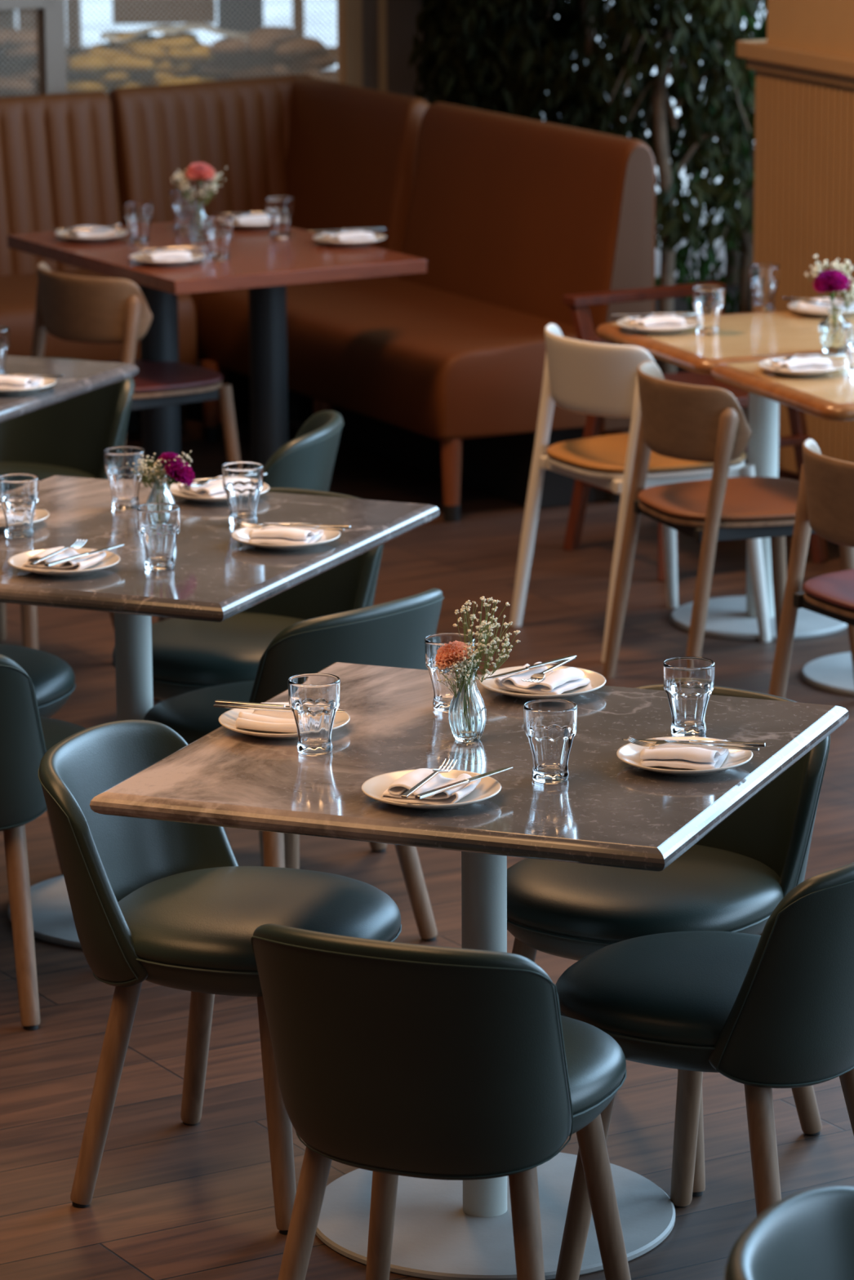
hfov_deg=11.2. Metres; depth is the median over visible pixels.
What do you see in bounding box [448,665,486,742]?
bud vase
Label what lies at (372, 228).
knife
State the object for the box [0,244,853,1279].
floor
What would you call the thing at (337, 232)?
fork
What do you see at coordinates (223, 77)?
sack
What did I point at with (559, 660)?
knife
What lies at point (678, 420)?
wooden chair
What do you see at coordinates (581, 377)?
wooden chair
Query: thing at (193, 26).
plastic film
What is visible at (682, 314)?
fork
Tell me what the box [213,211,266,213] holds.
knife
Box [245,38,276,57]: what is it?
sack
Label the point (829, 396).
wooden table
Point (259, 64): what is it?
sack
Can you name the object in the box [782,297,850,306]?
knife
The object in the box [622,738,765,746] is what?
knife
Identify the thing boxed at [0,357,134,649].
upholstered chair
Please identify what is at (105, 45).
sack
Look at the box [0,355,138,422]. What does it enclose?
marble table
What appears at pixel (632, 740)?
fork
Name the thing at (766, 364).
plate
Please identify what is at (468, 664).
sprig
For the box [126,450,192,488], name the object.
sprig
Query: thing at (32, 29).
sack
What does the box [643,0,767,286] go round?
ficus tree
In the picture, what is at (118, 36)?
sack
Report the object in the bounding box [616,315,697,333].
plate
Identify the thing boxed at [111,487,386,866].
upholstered chair
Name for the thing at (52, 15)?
window
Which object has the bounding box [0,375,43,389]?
napkin
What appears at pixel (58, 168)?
banquette
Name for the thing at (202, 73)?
sack
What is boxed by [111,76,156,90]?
sack
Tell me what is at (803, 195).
wall
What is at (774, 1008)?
upholstered chair
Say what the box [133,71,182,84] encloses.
sack
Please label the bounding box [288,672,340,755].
tumbler
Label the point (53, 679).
upholstered chair
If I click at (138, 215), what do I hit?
tumbler
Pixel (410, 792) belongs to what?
fork
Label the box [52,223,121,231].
fork
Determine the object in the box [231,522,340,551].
plate
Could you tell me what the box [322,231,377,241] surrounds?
napkin
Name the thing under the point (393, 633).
upholstered chair
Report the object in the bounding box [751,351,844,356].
knife
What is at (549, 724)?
tumbler
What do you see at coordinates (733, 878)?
upholstered chair
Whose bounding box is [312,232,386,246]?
plate
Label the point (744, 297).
ficus tree
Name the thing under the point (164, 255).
napkin
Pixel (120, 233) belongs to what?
plate
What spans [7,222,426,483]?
table
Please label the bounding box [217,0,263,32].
panel
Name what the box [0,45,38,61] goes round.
sack
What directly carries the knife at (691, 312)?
on the napkin at (669, 322)
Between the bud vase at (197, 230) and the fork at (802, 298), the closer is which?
the fork at (802, 298)
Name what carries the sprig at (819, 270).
in the vase at (831, 330)
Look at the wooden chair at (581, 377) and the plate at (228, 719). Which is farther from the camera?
the wooden chair at (581, 377)
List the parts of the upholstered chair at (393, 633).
seat, leg, leg, backrest, leg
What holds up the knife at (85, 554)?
on the napkin at (82, 563)
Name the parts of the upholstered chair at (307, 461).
leg, backrest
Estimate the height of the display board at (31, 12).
0.364 m
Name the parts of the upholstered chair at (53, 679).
seat, leg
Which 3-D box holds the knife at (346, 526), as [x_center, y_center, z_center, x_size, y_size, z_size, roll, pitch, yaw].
[-0.243,-0.209,7.932,0.211,0.006,0.011,2,13,9]
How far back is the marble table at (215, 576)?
8.00 m
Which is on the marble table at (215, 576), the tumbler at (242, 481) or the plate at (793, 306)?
the tumbler at (242, 481)
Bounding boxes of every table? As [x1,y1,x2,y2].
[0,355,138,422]
[0,475,439,949]
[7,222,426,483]
[89,662,848,1279]
[596,310,853,640]
[711,353,853,696]
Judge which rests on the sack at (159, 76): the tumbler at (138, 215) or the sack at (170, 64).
the sack at (170, 64)
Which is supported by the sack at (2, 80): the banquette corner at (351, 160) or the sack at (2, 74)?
the sack at (2, 74)
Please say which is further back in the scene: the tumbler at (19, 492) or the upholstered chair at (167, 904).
the tumbler at (19, 492)
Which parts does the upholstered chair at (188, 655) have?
seat, leg, backrest, leg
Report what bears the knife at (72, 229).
on the napkin at (95, 233)
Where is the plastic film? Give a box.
[100,22,251,41]
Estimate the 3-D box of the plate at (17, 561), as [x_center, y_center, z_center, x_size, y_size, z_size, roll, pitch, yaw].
[-0.642,-0.133,7.721,0.199,0.020,0.199,5,14,22]
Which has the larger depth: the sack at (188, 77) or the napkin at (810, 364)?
the sack at (188, 77)
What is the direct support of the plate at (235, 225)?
on the table at (260, 264)
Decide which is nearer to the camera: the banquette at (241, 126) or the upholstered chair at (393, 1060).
the upholstered chair at (393, 1060)
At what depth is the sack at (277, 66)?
15.09 m
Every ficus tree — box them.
[408,0,586,125]
[422,0,535,119]
[509,0,675,226]
[595,0,755,374]
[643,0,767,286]
[672,0,767,371]
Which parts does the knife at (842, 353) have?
blade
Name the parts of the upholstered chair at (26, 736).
leg, backrest, seat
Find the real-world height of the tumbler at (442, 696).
0.111 m
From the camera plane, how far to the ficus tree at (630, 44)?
12.84 m
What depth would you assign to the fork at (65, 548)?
7.71 m
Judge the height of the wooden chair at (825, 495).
0.741 m
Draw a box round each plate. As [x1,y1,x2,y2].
[0,377,56,395]
[0,506,49,530]
[8,547,120,577]
[54,227,128,242]
[128,250,204,266]
[168,478,269,503]
[218,702,350,739]
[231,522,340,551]
[233,223,270,229]
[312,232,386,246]
[360,768,501,810]
[478,665,605,700]
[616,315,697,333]
[616,736,752,776]
[757,356,846,376]
[786,301,853,317]
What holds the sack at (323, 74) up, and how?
on the platform
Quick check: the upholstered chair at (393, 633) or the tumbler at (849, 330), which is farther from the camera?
the tumbler at (849, 330)
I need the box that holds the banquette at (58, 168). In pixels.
[0,90,197,433]
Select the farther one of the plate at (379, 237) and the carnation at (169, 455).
the plate at (379, 237)
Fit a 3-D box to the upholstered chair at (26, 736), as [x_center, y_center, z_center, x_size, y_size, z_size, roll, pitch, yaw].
[-0.818,0.288,7.702,0.444,0.688,0.541,5,14,21]
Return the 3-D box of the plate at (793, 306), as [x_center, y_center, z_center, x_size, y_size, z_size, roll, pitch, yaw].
[0.982,-0.809,10.681,0.199,0.020,0.199,7,15,29]
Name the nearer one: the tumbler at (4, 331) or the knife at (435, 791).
the knife at (435, 791)
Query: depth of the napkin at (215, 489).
8.32 m
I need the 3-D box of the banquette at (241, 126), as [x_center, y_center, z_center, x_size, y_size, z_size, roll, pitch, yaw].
[-0.587,-1.171,13.295,0.970,1.000,0.668,-9,16,-34]
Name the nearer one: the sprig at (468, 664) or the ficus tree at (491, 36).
the sprig at (468, 664)
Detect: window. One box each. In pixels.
[0,0,66,94]
[0,0,337,97]
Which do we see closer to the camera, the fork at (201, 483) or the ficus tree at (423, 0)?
the fork at (201, 483)
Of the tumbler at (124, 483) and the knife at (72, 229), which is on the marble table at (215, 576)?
the tumbler at (124, 483)
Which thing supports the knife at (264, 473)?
on the napkin at (215, 489)
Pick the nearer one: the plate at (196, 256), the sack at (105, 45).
the plate at (196, 256)
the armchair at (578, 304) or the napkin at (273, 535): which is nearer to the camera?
the napkin at (273, 535)
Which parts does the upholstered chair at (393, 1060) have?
leg, leg, backrest, leg, seat, leg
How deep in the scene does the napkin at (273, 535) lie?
7.89 m
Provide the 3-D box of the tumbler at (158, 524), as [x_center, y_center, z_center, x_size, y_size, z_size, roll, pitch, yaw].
[-0.474,-0.182,7.723,0.078,0.111,0.078,-6,14,-22]
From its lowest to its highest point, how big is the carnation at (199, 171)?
0.204 m
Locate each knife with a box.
[4,373,64,377]
[44,544,124,566]
[53,228,128,231]
[126,246,205,249]
[168,471,266,484]
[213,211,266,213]
[214,699,346,712]
[236,522,350,528]
[307,226,382,231]
[414,766,512,799]
[482,654,576,679]
[610,311,695,315]
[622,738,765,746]
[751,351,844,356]
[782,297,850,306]
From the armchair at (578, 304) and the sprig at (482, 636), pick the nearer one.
the sprig at (482, 636)
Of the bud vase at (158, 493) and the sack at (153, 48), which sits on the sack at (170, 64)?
the sack at (153, 48)
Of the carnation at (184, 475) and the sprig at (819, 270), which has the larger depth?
the sprig at (819, 270)
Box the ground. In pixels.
[15,0,765,244]
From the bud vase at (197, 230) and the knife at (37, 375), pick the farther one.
the bud vase at (197, 230)
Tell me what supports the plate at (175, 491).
on the marble table at (215, 576)
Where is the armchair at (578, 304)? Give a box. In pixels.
[562,281,828,581]
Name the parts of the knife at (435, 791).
blade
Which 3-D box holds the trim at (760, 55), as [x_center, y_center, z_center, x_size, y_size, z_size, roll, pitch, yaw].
[1.159,-1.460,11.213,0.185,0.075,1.180,-6,14,-24]
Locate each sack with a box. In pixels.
[0,27,19,50]
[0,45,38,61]
[0,71,10,77]
[0,76,35,96]
[5,27,37,48]
[5,71,38,83]
[20,55,69,72]
[32,77,71,94]
[66,53,110,75]
[66,75,113,94]
[84,69,133,84]
[86,42,131,58]
[107,54,156,74]
[108,31,155,51]
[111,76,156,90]
[130,44,169,62]
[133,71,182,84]
[147,31,198,52]
[153,58,204,75]
[156,74,205,85]
[166,41,216,62]
[184,70,221,81]
[208,35,250,57]
[215,72,231,80]
[227,62,275,79]
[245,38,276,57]
[248,26,300,45]
[250,53,288,66]
[271,62,321,76]
[273,36,325,59]
[286,49,337,71]
[311,71,337,82]
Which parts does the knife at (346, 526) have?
blade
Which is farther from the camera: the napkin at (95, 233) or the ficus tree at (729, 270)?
the ficus tree at (729, 270)
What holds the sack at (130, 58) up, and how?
on the sack at (159, 76)
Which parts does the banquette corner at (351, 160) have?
seat, backrest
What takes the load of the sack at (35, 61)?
on the sack at (14, 73)
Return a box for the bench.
[198,102,655,522]
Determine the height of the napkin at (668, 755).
0.027 m
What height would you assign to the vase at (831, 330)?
0.100 m
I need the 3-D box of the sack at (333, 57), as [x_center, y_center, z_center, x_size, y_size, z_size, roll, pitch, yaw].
[-0.407,-2.020,15.182,0.177,0.072,0.214,-2,13,-7]
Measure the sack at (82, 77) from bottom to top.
0.072 m
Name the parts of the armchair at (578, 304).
post, leg, rail, rail, leg, seat, rail, rail, leg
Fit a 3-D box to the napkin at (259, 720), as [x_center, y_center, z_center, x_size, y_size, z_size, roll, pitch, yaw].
[-0.216,0.116,6.585,0.118,0.027,0.124,5,14,21]
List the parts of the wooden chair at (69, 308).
leg, backrest, leg, seat, seat frame, leg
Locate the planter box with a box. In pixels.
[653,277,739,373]
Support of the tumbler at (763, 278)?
on the wooden table at (740, 336)
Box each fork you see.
[0,373,58,378]
[29,538,87,564]
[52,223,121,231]
[136,248,207,253]
[182,477,222,486]
[213,703,292,711]
[223,213,266,217]
[240,521,344,531]
[320,228,386,234]
[401,758,457,798]
[520,657,575,682]
[624,313,695,319]
[626,737,759,751]
[768,354,846,361]
[787,296,853,303]
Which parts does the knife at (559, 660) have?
blade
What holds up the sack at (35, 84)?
on the platform
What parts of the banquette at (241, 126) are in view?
seat, backrest, leg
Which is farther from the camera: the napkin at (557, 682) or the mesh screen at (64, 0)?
the mesh screen at (64, 0)
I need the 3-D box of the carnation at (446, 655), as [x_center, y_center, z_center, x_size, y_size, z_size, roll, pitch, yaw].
[0.040,0.070,6.509,0.059,0.139,0.062,0,13,0]
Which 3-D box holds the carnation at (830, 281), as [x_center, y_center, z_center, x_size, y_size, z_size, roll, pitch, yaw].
[0.936,-0.772,10.102,0.092,0.171,0.089,5,14,23]
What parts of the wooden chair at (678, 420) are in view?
leg, backrest, leg, seat, seat frame, leg, leg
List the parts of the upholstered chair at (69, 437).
leg, leg, seat, backrest, leg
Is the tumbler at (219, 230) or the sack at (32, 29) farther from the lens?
the sack at (32, 29)
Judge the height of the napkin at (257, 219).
0.027 m
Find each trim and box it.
[336,0,362,87]
[377,0,386,91]
[736,39,853,87]
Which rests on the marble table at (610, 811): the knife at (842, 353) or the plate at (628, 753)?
the plate at (628, 753)
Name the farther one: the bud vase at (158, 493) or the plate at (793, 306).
the plate at (793, 306)
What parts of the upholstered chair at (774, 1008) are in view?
leg, seat, leg, leg, backrest, leg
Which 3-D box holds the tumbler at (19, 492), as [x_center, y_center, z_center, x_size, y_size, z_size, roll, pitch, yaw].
[-0.748,-0.244,8.001,0.078,0.111,0.078,4,14,18]
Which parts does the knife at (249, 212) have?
blade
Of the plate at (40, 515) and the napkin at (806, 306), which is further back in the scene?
the napkin at (806, 306)
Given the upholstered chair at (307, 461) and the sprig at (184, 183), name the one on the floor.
the upholstered chair at (307, 461)
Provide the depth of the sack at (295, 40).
15.06 m
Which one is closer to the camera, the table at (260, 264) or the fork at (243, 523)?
the fork at (243, 523)
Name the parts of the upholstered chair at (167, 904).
leg, backrest, leg, seat, leg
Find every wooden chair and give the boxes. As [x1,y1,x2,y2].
[31,262,240,462]
[510,323,770,662]
[602,360,853,678]
[768,438,853,697]
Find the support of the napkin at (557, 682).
on the plate at (597, 681)
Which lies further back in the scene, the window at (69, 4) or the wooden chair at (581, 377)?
the window at (69, 4)
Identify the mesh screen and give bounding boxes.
[0,8,43,97]
[64,0,342,94]
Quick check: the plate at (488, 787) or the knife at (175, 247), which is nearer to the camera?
the plate at (488, 787)
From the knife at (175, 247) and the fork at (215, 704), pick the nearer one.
the fork at (215, 704)
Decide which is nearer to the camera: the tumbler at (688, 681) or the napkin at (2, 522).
the tumbler at (688, 681)
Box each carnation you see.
[156,451,182,485]
[164,457,195,489]
[185,162,215,199]
[435,640,474,671]
[812,269,851,309]
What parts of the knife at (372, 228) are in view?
blade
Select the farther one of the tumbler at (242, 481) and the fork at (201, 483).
the fork at (201, 483)
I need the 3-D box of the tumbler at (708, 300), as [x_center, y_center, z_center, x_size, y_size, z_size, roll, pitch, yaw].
[0.669,-0.784,10.379,0.078,0.111,0.078,11,17,40]
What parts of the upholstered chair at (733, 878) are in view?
leg, seat, leg, backrest, leg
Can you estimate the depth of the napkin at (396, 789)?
6.17 m
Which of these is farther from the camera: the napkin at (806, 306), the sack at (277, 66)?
the sack at (277, 66)
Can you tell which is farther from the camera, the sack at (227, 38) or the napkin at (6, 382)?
the sack at (227, 38)
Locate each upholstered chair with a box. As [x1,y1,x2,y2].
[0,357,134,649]
[0,644,75,874]
[0,653,86,1030]
[38,720,401,1235]
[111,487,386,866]
[142,587,444,941]
[152,410,343,701]
[250,924,631,1279]
[506,684,830,1196]
[555,862,853,1279]
[724,1186,853,1279]
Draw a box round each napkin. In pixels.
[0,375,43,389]
[0,503,35,524]
[22,546,106,570]
[66,225,116,237]
[141,250,193,261]
[177,475,226,497]
[229,214,269,224]
[235,702,297,733]
[248,523,323,544]
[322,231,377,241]
[381,768,480,804]
[494,662,590,694]
[627,314,687,328]
[640,737,728,769]
[769,355,834,371]
[797,297,853,311]
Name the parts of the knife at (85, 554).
blade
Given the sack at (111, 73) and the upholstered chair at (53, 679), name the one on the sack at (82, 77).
the sack at (111, 73)
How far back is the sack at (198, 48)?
15.07 m
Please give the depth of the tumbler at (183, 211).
12.02 m
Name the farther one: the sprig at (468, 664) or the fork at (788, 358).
the fork at (788, 358)
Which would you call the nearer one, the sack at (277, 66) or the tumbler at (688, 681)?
the tumbler at (688, 681)
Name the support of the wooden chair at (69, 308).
on the floor
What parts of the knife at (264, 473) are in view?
blade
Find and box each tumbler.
[0,325,9,373]
[0,473,39,538]
[103,446,145,509]
[124,201,152,244]
[136,502,180,570]
[168,189,197,232]
[204,216,233,261]
[222,461,263,525]
[265,195,293,239]
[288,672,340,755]
[424,632,475,711]
[523,698,577,783]
[662,656,715,737]
[692,284,724,335]
[748,263,780,311]
[844,324,853,377]
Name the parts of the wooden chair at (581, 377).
leg, backrest, leg, seat frame, seat, leg, leg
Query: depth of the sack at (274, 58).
15.13 m
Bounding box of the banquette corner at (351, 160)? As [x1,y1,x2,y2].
[192,74,430,421]
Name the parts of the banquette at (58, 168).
backrest, seat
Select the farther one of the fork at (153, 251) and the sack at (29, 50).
the sack at (29, 50)
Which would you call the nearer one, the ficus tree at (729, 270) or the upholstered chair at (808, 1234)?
the upholstered chair at (808, 1234)
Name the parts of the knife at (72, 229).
blade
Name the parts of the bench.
leg, leg, seat, leg, backrest, leg, panel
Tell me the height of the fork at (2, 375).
0.010 m
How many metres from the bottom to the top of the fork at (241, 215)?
0.010 m
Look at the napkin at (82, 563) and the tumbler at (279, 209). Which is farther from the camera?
the tumbler at (279, 209)
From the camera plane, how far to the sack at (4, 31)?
15.05 m
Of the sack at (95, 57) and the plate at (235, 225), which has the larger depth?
the sack at (95, 57)
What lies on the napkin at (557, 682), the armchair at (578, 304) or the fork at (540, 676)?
the fork at (540, 676)
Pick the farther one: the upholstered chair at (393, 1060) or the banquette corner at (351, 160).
the banquette corner at (351, 160)
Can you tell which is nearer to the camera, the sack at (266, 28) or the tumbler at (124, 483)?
the tumbler at (124, 483)
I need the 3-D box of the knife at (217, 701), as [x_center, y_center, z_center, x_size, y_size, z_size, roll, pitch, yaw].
[-0.221,0.101,6.599,0.211,0.006,0.011,4,14,18]
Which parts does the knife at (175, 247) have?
blade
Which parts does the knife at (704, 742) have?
blade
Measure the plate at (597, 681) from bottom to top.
0.020 m
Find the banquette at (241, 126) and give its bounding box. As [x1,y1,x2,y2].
[107,74,311,442]
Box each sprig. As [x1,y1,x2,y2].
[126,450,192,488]
[171,166,226,204]
[434,639,484,697]
[453,595,519,682]
[804,254,853,312]
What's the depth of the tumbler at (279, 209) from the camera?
11.87 m
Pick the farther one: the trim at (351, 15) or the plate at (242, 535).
the trim at (351, 15)
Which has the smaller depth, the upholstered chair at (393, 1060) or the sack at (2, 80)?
the upholstered chair at (393, 1060)
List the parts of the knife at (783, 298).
blade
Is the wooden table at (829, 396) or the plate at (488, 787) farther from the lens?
the wooden table at (829, 396)
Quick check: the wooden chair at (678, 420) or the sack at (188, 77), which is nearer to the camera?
the wooden chair at (678, 420)
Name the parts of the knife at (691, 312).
blade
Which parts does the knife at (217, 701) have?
blade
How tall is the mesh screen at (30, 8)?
0.312 m
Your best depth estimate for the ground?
27.55 m
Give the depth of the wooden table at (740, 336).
10.48 m
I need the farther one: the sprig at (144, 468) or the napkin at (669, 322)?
the napkin at (669, 322)
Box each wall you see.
[196,0,431,367]
[752,0,853,472]
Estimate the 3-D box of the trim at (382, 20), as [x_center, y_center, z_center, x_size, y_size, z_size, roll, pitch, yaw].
[-0.144,-2.137,13.908,0.027,0.800,0.008,-8,15,-29]
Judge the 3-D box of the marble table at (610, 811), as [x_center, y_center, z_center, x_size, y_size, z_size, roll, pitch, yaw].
[0.086,0.520,6.569,0.867,0.740,0.891,5,14,21]
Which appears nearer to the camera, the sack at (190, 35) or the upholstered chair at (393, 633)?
the upholstered chair at (393, 633)
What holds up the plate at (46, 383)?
on the marble table at (81, 377)
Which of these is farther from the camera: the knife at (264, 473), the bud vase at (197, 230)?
the bud vase at (197, 230)
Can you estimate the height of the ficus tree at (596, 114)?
2.312 m
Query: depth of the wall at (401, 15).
13.99 m
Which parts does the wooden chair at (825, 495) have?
leg, seat frame, seat, backrest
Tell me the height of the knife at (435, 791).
0.006 m
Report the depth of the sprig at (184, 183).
11.82 m
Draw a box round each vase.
[146,468,175,503]
[188,199,207,242]
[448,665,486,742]
[817,307,850,352]

